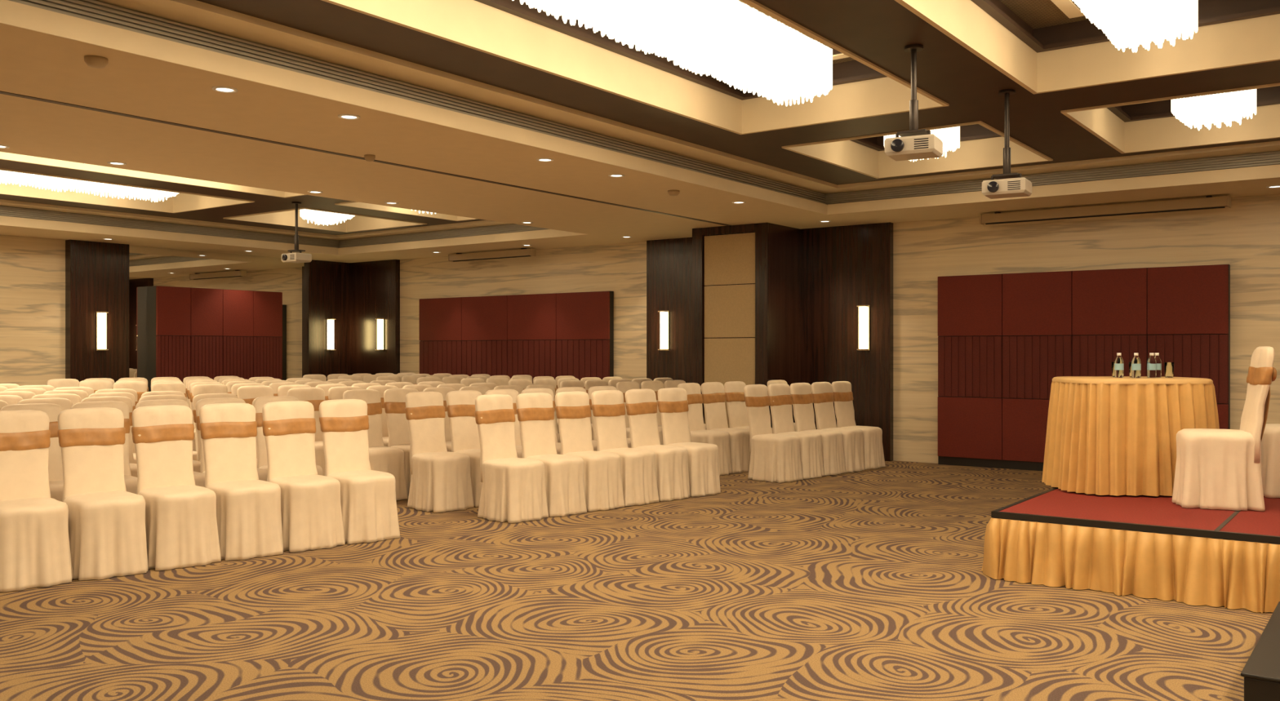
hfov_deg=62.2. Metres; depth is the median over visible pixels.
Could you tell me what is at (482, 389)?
banquet chair
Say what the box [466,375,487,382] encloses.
banquet chair
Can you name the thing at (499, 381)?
banquet chair
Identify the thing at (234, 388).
banquet chair
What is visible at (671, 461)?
banquet chair
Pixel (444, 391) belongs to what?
banquet chair
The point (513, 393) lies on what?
banquet chair
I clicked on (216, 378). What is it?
banquet chair
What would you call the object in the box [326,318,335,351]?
wall sconce
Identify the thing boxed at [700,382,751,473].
banquet chair
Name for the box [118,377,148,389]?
banquet chair
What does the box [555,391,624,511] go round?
banquet chair
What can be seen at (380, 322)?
wall sconce
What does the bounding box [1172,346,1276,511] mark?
banquet chair
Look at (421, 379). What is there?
banquet chair
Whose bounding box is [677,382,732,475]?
banquet chair
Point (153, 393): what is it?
banquet chair
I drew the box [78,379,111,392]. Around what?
banquet chair
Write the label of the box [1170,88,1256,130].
crystal chandelier
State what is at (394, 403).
banquet chair
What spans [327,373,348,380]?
banquet chair
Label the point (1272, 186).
recessed light
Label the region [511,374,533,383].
banquet chair
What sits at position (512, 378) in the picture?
banquet chair
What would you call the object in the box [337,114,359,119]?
recessed light
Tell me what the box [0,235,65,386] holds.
wall
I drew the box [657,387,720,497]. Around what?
banquet chair
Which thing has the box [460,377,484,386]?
banquet chair
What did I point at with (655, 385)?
banquet chair
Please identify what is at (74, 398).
banquet chair
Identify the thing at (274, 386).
banquet chair
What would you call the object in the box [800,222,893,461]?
wood wall panel
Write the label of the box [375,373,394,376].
banquet chair
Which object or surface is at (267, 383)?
banquet chair
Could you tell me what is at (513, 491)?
banquet chair
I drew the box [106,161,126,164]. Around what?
recessed light
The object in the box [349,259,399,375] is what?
wood wall panel
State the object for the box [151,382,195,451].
banquet chair
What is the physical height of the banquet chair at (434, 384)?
1.022 m
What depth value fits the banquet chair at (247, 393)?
11.21 m
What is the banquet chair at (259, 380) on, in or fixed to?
on the floor
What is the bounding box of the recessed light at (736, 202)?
[732,201,745,204]
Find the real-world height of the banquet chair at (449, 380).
1.022 m
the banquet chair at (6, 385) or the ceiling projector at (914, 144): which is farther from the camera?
the banquet chair at (6, 385)
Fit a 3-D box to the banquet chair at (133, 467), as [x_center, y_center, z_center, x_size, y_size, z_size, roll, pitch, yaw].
[-4.182,0.885,8.459,0.485,1.022,0.590,0,0,-43]
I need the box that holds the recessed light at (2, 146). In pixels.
[0,144,9,148]
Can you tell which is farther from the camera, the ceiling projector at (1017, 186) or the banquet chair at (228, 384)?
the banquet chair at (228, 384)
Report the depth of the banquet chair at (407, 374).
17.89 m
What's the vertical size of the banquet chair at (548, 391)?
1.022 m
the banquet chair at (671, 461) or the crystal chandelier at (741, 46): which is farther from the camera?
the banquet chair at (671, 461)
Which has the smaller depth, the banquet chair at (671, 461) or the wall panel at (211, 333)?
the banquet chair at (671, 461)
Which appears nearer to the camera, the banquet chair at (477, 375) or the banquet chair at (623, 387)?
the banquet chair at (623, 387)
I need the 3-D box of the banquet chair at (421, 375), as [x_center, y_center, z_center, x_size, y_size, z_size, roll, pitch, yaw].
[-3.356,0.885,16.884,0.590,1.022,0.485,0,0,43]
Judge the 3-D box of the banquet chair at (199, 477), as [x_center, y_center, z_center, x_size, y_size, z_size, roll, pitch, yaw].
[-3.471,0.885,7.903,0.479,1.022,0.583,0,0,-44]
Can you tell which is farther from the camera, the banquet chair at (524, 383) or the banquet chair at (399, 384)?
the banquet chair at (524, 383)
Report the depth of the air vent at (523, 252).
17.12 m
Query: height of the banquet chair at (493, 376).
1.022 m
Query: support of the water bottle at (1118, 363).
on the head table
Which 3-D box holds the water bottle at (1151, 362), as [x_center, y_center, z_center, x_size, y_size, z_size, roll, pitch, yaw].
[3.665,0.106,7.600,0.062,0.178,0.062,0,0,36]
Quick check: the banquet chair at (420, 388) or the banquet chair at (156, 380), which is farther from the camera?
the banquet chair at (156, 380)
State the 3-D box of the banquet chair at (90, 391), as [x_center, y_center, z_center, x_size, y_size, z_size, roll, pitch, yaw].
[-5.662,0.885,10.732,0.485,1.022,0.590,0,0,-44]
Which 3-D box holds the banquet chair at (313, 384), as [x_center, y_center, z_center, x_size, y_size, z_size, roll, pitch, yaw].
[-3.693,0.885,12.592,0.479,1.022,0.582,0,0,-45]
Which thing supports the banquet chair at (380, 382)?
on the floor
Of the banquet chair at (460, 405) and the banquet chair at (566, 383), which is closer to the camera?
the banquet chair at (460, 405)
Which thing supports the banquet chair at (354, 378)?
on the floor
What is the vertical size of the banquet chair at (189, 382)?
1.022 m
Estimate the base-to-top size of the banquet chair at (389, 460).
1.022 m
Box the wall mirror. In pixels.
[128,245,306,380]
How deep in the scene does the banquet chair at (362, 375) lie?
17.25 m
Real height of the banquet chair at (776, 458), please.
1.022 m
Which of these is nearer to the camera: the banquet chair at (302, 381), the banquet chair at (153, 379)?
the banquet chair at (302, 381)
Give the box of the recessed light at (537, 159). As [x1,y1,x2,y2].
[536,158,553,161]
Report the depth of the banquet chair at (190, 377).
15.21 m
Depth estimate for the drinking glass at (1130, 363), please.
7.71 m
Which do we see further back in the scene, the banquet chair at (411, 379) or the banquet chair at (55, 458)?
the banquet chair at (411, 379)
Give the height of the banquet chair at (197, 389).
1.022 m
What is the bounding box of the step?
[1240,601,1279,700]
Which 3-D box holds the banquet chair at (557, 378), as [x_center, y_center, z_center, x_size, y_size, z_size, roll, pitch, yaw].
[-0.930,0.885,15.532,0.580,1.022,0.476,0,0,43]
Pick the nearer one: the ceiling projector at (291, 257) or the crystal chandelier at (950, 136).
the crystal chandelier at (950, 136)
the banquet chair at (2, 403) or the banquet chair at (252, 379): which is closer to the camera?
the banquet chair at (2, 403)
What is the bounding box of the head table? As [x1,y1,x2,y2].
[1041,376,1219,496]
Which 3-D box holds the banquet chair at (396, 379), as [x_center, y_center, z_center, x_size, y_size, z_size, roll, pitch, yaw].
[-3.526,0.885,15.392,0.579,1.022,0.476,0,0,43]
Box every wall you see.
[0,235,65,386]
[400,194,1279,463]
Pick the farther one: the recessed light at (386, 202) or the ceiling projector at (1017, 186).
the recessed light at (386, 202)
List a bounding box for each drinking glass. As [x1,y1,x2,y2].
[1111,362,1114,377]
[1128,362,1131,377]
[1164,362,1173,377]
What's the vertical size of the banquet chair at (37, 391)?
1.022 m
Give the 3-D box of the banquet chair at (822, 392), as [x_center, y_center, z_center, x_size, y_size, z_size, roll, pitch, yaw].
[2.325,0.885,12.449,0.580,1.022,0.476,0,0,44]
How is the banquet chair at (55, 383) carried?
on the floor
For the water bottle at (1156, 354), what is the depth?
7.65 m
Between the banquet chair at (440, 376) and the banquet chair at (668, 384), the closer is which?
the banquet chair at (668, 384)
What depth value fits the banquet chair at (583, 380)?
14.75 m
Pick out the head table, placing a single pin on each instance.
(1105, 435)
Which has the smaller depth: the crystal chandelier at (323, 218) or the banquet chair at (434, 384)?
the banquet chair at (434, 384)
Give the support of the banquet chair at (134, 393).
on the floor
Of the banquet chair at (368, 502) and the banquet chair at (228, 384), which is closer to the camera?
the banquet chair at (368, 502)
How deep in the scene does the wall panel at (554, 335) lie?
17.10 m
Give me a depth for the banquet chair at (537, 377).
15.35 m
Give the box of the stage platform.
[981,487,1279,613]
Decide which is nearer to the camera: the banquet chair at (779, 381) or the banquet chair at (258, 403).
the banquet chair at (258, 403)
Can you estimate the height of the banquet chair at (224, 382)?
1.022 m
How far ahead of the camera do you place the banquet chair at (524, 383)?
13.87 m
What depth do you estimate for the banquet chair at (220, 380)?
14.67 m
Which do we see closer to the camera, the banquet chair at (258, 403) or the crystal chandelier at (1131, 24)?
the crystal chandelier at (1131, 24)
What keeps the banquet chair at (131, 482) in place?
on the floor
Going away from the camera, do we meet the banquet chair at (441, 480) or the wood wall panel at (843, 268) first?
the banquet chair at (441, 480)
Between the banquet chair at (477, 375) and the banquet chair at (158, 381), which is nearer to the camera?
the banquet chair at (158, 381)
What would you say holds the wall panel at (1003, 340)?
attached to the wall at (1245, 236)
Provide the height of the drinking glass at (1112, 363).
0.110 m
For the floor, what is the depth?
5.62 m
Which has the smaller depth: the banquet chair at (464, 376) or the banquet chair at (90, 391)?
the banquet chair at (90, 391)
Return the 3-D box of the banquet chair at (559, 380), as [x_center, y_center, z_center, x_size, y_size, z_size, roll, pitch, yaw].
[-0.811,0.885,14.356,0.590,1.022,0.485,0,0,43]
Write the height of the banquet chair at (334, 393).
1.022 m
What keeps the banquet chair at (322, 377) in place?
on the floor
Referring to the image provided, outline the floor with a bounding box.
[0,460,1273,700]
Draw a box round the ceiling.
[0,0,1279,262]
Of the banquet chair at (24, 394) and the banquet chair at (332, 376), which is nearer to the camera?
the banquet chair at (24, 394)
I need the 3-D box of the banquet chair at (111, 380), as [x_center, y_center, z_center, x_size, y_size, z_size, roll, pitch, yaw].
[-7.160,0.885,14.192,0.485,1.022,0.590,0,0,-45]
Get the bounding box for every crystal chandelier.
[0,169,179,202]
[299,208,355,226]
[511,0,832,106]
[883,126,959,161]
[1071,0,1198,53]
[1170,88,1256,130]
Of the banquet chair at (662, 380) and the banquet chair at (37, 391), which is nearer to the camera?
the banquet chair at (37, 391)
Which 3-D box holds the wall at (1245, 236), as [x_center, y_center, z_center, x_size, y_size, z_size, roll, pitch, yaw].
[2.826,-0.575,13.901,20.600,3.950,0.200,0,0,36]
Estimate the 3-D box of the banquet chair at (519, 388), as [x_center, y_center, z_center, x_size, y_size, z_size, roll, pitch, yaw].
[-1.251,0.885,11.239,0.479,1.022,0.582,0,0,-45]
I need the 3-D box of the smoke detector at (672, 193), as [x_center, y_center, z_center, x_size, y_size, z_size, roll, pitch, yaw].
[0.342,-1.595,10.762,0.120,0.050,0.120,0,0,36]
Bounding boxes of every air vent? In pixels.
[448,248,536,262]
[979,195,1231,225]
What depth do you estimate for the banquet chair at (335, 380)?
13.88 m
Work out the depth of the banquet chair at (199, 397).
9.11 m
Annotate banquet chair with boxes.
[0,383,18,388]
[0,386,7,391]
[0,391,35,399]
[0,395,22,404]
[0,400,8,410]
[0,403,63,502]
[0,409,74,592]
[4,387,46,395]
[15,385,54,391]
[17,397,72,410]
[31,393,81,404]
[43,390,88,399]
[46,378,79,388]
[53,386,94,396]
[57,407,148,581]
[70,401,137,493]
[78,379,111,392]
[80,395,137,477]
[84,377,114,389]
[88,391,136,463]
[94,388,137,405]
[112,381,146,402]
[115,379,148,391]
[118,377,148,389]
[131,404,221,570]
[135,399,204,487]
[138,394,200,472]
[141,391,197,461]
[151,377,179,381]
[151,378,181,383]
[151,380,182,386]
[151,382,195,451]
[182,376,208,385]
[185,377,213,405]
[186,379,217,409]
[189,382,222,430]
[191,383,227,452]
[192,393,257,465]
[195,397,267,481]
[199,403,283,560]
[213,376,238,381]
[217,377,243,382]
[221,378,249,385]
[226,381,255,393]
[231,382,263,396]
[236,385,273,458]
[248,377,274,382]
[252,395,322,475]
[254,378,281,383]
[261,380,289,386]
[262,400,345,552]
[268,382,298,395]
[277,384,311,395]
[285,377,311,382]
[287,387,325,475]
[294,379,321,384]
[302,374,326,381]
[304,381,333,387]
[315,383,346,400]
[319,399,399,544]
[326,378,352,383]
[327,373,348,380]
[328,386,362,399]
[337,375,361,381]
[337,381,365,386]
[342,389,408,500]
[351,373,371,381]
[351,382,381,389]
[362,374,384,382]
[366,385,398,446]
[370,380,395,385]
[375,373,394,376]
[375,376,399,382]
[383,388,417,497]
[385,382,413,388]
[387,373,407,382]
[396,373,414,375]
[401,375,422,384]
[402,384,432,391]
[404,391,474,512]
[411,373,430,377]
[416,377,440,384]
[417,381,444,387]
[422,386,456,452]
[426,374,446,382]
[432,373,451,377]
[436,383,466,391]
[441,376,464,383]
[445,390,482,507]
[449,374,468,378]
[458,386,490,395]
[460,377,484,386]
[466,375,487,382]
[469,382,497,390]
[471,373,490,378]
[474,394,548,523]
[484,389,522,457]
[485,377,509,386]
[489,375,510,380]
[493,385,523,394]
[507,378,533,390]
[510,377,532,381]
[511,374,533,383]
[515,392,586,516]
[521,387,560,454]
[525,384,560,443]
[533,376,554,381]
[533,378,559,433]
[555,375,574,389]
[555,386,597,451]
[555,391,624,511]
[557,377,578,388]
[560,380,593,439]
[580,377,600,388]
[584,379,608,423]
[587,386,631,448]
[591,390,658,506]
[602,376,622,386]
[608,378,630,387]
[616,381,662,444]
[624,388,690,501]
[631,377,652,389]
[640,380,663,427]
[653,377,672,388]
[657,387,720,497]
[664,380,706,430]
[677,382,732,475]
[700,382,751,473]
[724,381,773,433]
[743,384,803,483]
[767,379,795,431]
[768,383,824,479]
[790,382,846,475]
[811,382,864,472]
[831,381,885,469]
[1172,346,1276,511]
[1261,423,1279,497]
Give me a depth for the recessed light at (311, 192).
10.83 m
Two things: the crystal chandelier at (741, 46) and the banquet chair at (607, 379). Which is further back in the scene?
the banquet chair at (607, 379)
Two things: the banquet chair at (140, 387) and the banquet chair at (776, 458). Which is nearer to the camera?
the banquet chair at (776, 458)
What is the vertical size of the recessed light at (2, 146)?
0.008 m
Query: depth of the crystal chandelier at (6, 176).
12.69 m
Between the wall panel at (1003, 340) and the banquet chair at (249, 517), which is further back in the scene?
the wall panel at (1003, 340)
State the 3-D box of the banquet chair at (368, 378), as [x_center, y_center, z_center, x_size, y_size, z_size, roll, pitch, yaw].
[-3.941,0.885,16.259,0.579,1.022,0.476,0,0,43]
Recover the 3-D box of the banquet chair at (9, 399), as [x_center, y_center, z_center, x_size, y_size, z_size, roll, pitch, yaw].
[-5.215,0.885,8.709,0.472,1.022,0.573,0,0,-44]
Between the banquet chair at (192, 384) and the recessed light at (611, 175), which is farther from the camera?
the banquet chair at (192, 384)
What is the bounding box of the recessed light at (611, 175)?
[608,173,624,177]
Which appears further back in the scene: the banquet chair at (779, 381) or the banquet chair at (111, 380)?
the banquet chair at (111, 380)
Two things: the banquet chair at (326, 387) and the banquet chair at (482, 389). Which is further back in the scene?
the banquet chair at (326, 387)
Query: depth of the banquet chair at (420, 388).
11.62 m
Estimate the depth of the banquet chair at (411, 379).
15.82 m
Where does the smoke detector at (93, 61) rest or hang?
attached to the ceiling
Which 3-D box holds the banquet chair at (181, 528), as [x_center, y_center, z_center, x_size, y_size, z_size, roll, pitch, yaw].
[-3.086,0.885,7.043,0.479,1.022,0.583,0,0,-43]
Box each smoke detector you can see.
[84,55,107,68]
[364,154,375,161]
[667,190,679,195]
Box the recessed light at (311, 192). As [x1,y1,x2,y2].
[307,191,323,193]
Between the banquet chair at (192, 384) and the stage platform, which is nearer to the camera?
the stage platform
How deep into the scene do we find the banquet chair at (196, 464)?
8.86 m
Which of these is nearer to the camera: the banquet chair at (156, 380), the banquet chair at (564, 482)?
the banquet chair at (564, 482)
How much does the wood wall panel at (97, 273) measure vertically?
3.020 m
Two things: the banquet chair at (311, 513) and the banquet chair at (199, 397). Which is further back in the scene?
the banquet chair at (199, 397)
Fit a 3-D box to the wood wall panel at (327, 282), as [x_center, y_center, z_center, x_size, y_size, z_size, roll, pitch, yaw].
[-5.677,-0.110,19.297,0.100,3.020,0.890,0,0,36]
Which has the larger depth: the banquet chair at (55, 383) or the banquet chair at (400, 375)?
the banquet chair at (400, 375)
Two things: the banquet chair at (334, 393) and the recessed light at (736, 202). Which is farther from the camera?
the recessed light at (736, 202)
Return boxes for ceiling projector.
[281,201,311,263]
[884,44,942,161]
[982,88,1031,199]
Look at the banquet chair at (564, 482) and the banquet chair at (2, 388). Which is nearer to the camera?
the banquet chair at (564, 482)
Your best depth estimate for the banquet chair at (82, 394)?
10.07 m
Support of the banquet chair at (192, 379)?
on the floor
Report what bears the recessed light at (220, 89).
in the ceiling
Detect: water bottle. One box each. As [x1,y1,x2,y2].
[1114,352,1124,377]
[1131,352,1141,377]
[1146,352,1156,377]
[1154,352,1161,377]
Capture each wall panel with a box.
[65,240,128,382]
[146,285,282,391]
[306,259,349,381]
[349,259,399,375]
[418,291,613,382]
[646,237,692,382]
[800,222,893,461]
[937,264,1230,471]
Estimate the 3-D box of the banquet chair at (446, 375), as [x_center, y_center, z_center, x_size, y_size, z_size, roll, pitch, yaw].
[-3.058,0.885,17.194,0.579,1.022,0.476,0,0,43]
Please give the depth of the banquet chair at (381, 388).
11.27 m
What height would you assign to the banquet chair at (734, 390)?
1.022 m
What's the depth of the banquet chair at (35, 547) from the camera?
6.36 m
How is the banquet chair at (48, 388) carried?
on the floor
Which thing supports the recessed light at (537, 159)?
in the ceiling
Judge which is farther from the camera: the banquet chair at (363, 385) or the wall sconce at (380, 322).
the wall sconce at (380, 322)
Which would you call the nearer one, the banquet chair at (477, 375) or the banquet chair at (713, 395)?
the banquet chair at (713, 395)
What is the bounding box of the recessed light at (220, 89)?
[211,86,237,93]
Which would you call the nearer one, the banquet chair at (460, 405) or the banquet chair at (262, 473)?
the banquet chair at (262, 473)
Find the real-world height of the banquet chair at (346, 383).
1.022 m
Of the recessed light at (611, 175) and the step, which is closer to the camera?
the step
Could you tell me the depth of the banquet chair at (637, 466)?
9.77 m
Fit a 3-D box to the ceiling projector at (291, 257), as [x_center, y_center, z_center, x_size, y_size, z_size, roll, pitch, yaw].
[-4.460,-1.532,13.749,0.310,0.775,0.265,0,0,36]
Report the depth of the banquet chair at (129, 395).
9.50 m
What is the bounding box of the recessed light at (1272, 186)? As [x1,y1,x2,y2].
[1266,185,1279,187]
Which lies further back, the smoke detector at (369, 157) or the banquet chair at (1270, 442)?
the smoke detector at (369, 157)
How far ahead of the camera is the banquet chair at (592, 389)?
11.02 m
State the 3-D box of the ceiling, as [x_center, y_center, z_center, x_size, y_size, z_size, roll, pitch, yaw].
[-2.414,-2.083,6.707,20.200,0.934,17.600,0,0,36]
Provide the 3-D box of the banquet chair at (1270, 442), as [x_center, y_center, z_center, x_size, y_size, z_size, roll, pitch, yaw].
[4.550,0.485,7.289,0.573,1.022,0.472,0,0,18]
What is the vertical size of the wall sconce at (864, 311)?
0.580 m
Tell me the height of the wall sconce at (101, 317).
0.580 m
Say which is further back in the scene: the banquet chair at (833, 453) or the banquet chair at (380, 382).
the banquet chair at (380, 382)
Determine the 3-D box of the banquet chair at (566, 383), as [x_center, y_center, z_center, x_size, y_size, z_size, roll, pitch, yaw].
[-0.688,0.885,13.176,0.583,1.022,0.479,0,0,43]
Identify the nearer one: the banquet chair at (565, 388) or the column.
the banquet chair at (565, 388)
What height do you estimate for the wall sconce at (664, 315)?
0.580 m
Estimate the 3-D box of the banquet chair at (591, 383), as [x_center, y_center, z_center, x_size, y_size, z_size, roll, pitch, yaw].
[-0.392,0.885,13.488,0.579,1.022,0.476,0,0,43]
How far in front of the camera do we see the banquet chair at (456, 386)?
11.96 m
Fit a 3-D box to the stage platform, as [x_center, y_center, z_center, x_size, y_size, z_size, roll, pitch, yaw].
[4.879,1.198,6.121,5.121,0.403,2.681,0,0,36]
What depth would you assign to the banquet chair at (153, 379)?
14.95 m
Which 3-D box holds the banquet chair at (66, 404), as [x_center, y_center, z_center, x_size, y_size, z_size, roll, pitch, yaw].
[-4.506,0.885,8.151,0.476,1.022,0.580,0,0,-43]
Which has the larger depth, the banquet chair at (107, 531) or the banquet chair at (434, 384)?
the banquet chair at (434, 384)
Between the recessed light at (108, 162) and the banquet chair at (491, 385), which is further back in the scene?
the banquet chair at (491, 385)
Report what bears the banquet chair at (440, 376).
on the floor
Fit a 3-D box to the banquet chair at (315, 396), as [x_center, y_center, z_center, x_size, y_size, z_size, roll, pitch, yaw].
[-3.212,0.885,10.556,0.476,1.022,0.580,0,0,-44]
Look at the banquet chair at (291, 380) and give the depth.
14.42 m
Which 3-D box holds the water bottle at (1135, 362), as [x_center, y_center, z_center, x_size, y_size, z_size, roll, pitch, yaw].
[3.535,0.106,7.560,0.062,0.178,0.062,0,0,36]
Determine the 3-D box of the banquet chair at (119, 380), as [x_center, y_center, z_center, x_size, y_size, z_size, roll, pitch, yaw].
[-6.449,0.885,13.636,0.580,1.022,0.476,0,0,45]
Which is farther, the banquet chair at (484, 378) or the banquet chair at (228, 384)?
the banquet chair at (484, 378)
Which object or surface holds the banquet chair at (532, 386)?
on the floor
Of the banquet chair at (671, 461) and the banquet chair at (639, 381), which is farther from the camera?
the banquet chair at (639, 381)
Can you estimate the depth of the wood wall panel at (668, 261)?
15.40 m
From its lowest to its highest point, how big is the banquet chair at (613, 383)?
1.022 m
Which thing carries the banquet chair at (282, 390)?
on the floor
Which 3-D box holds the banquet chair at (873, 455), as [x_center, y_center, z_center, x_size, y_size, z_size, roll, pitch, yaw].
[2.620,0.885,12.765,0.573,1.022,0.472,0,0,44]
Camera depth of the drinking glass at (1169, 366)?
7.59 m
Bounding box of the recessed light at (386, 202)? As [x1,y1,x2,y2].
[384,201,398,204]
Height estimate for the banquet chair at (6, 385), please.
1.022 m
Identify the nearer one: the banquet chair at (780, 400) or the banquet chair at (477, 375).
the banquet chair at (780, 400)
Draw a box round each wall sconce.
[96,311,108,351]
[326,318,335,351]
[375,318,384,351]
[657,311,669,351]
[857,305,870,351]
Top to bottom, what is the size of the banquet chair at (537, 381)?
1.022 m
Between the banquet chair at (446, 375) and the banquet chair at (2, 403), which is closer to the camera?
the banquet chair at (2, 403)

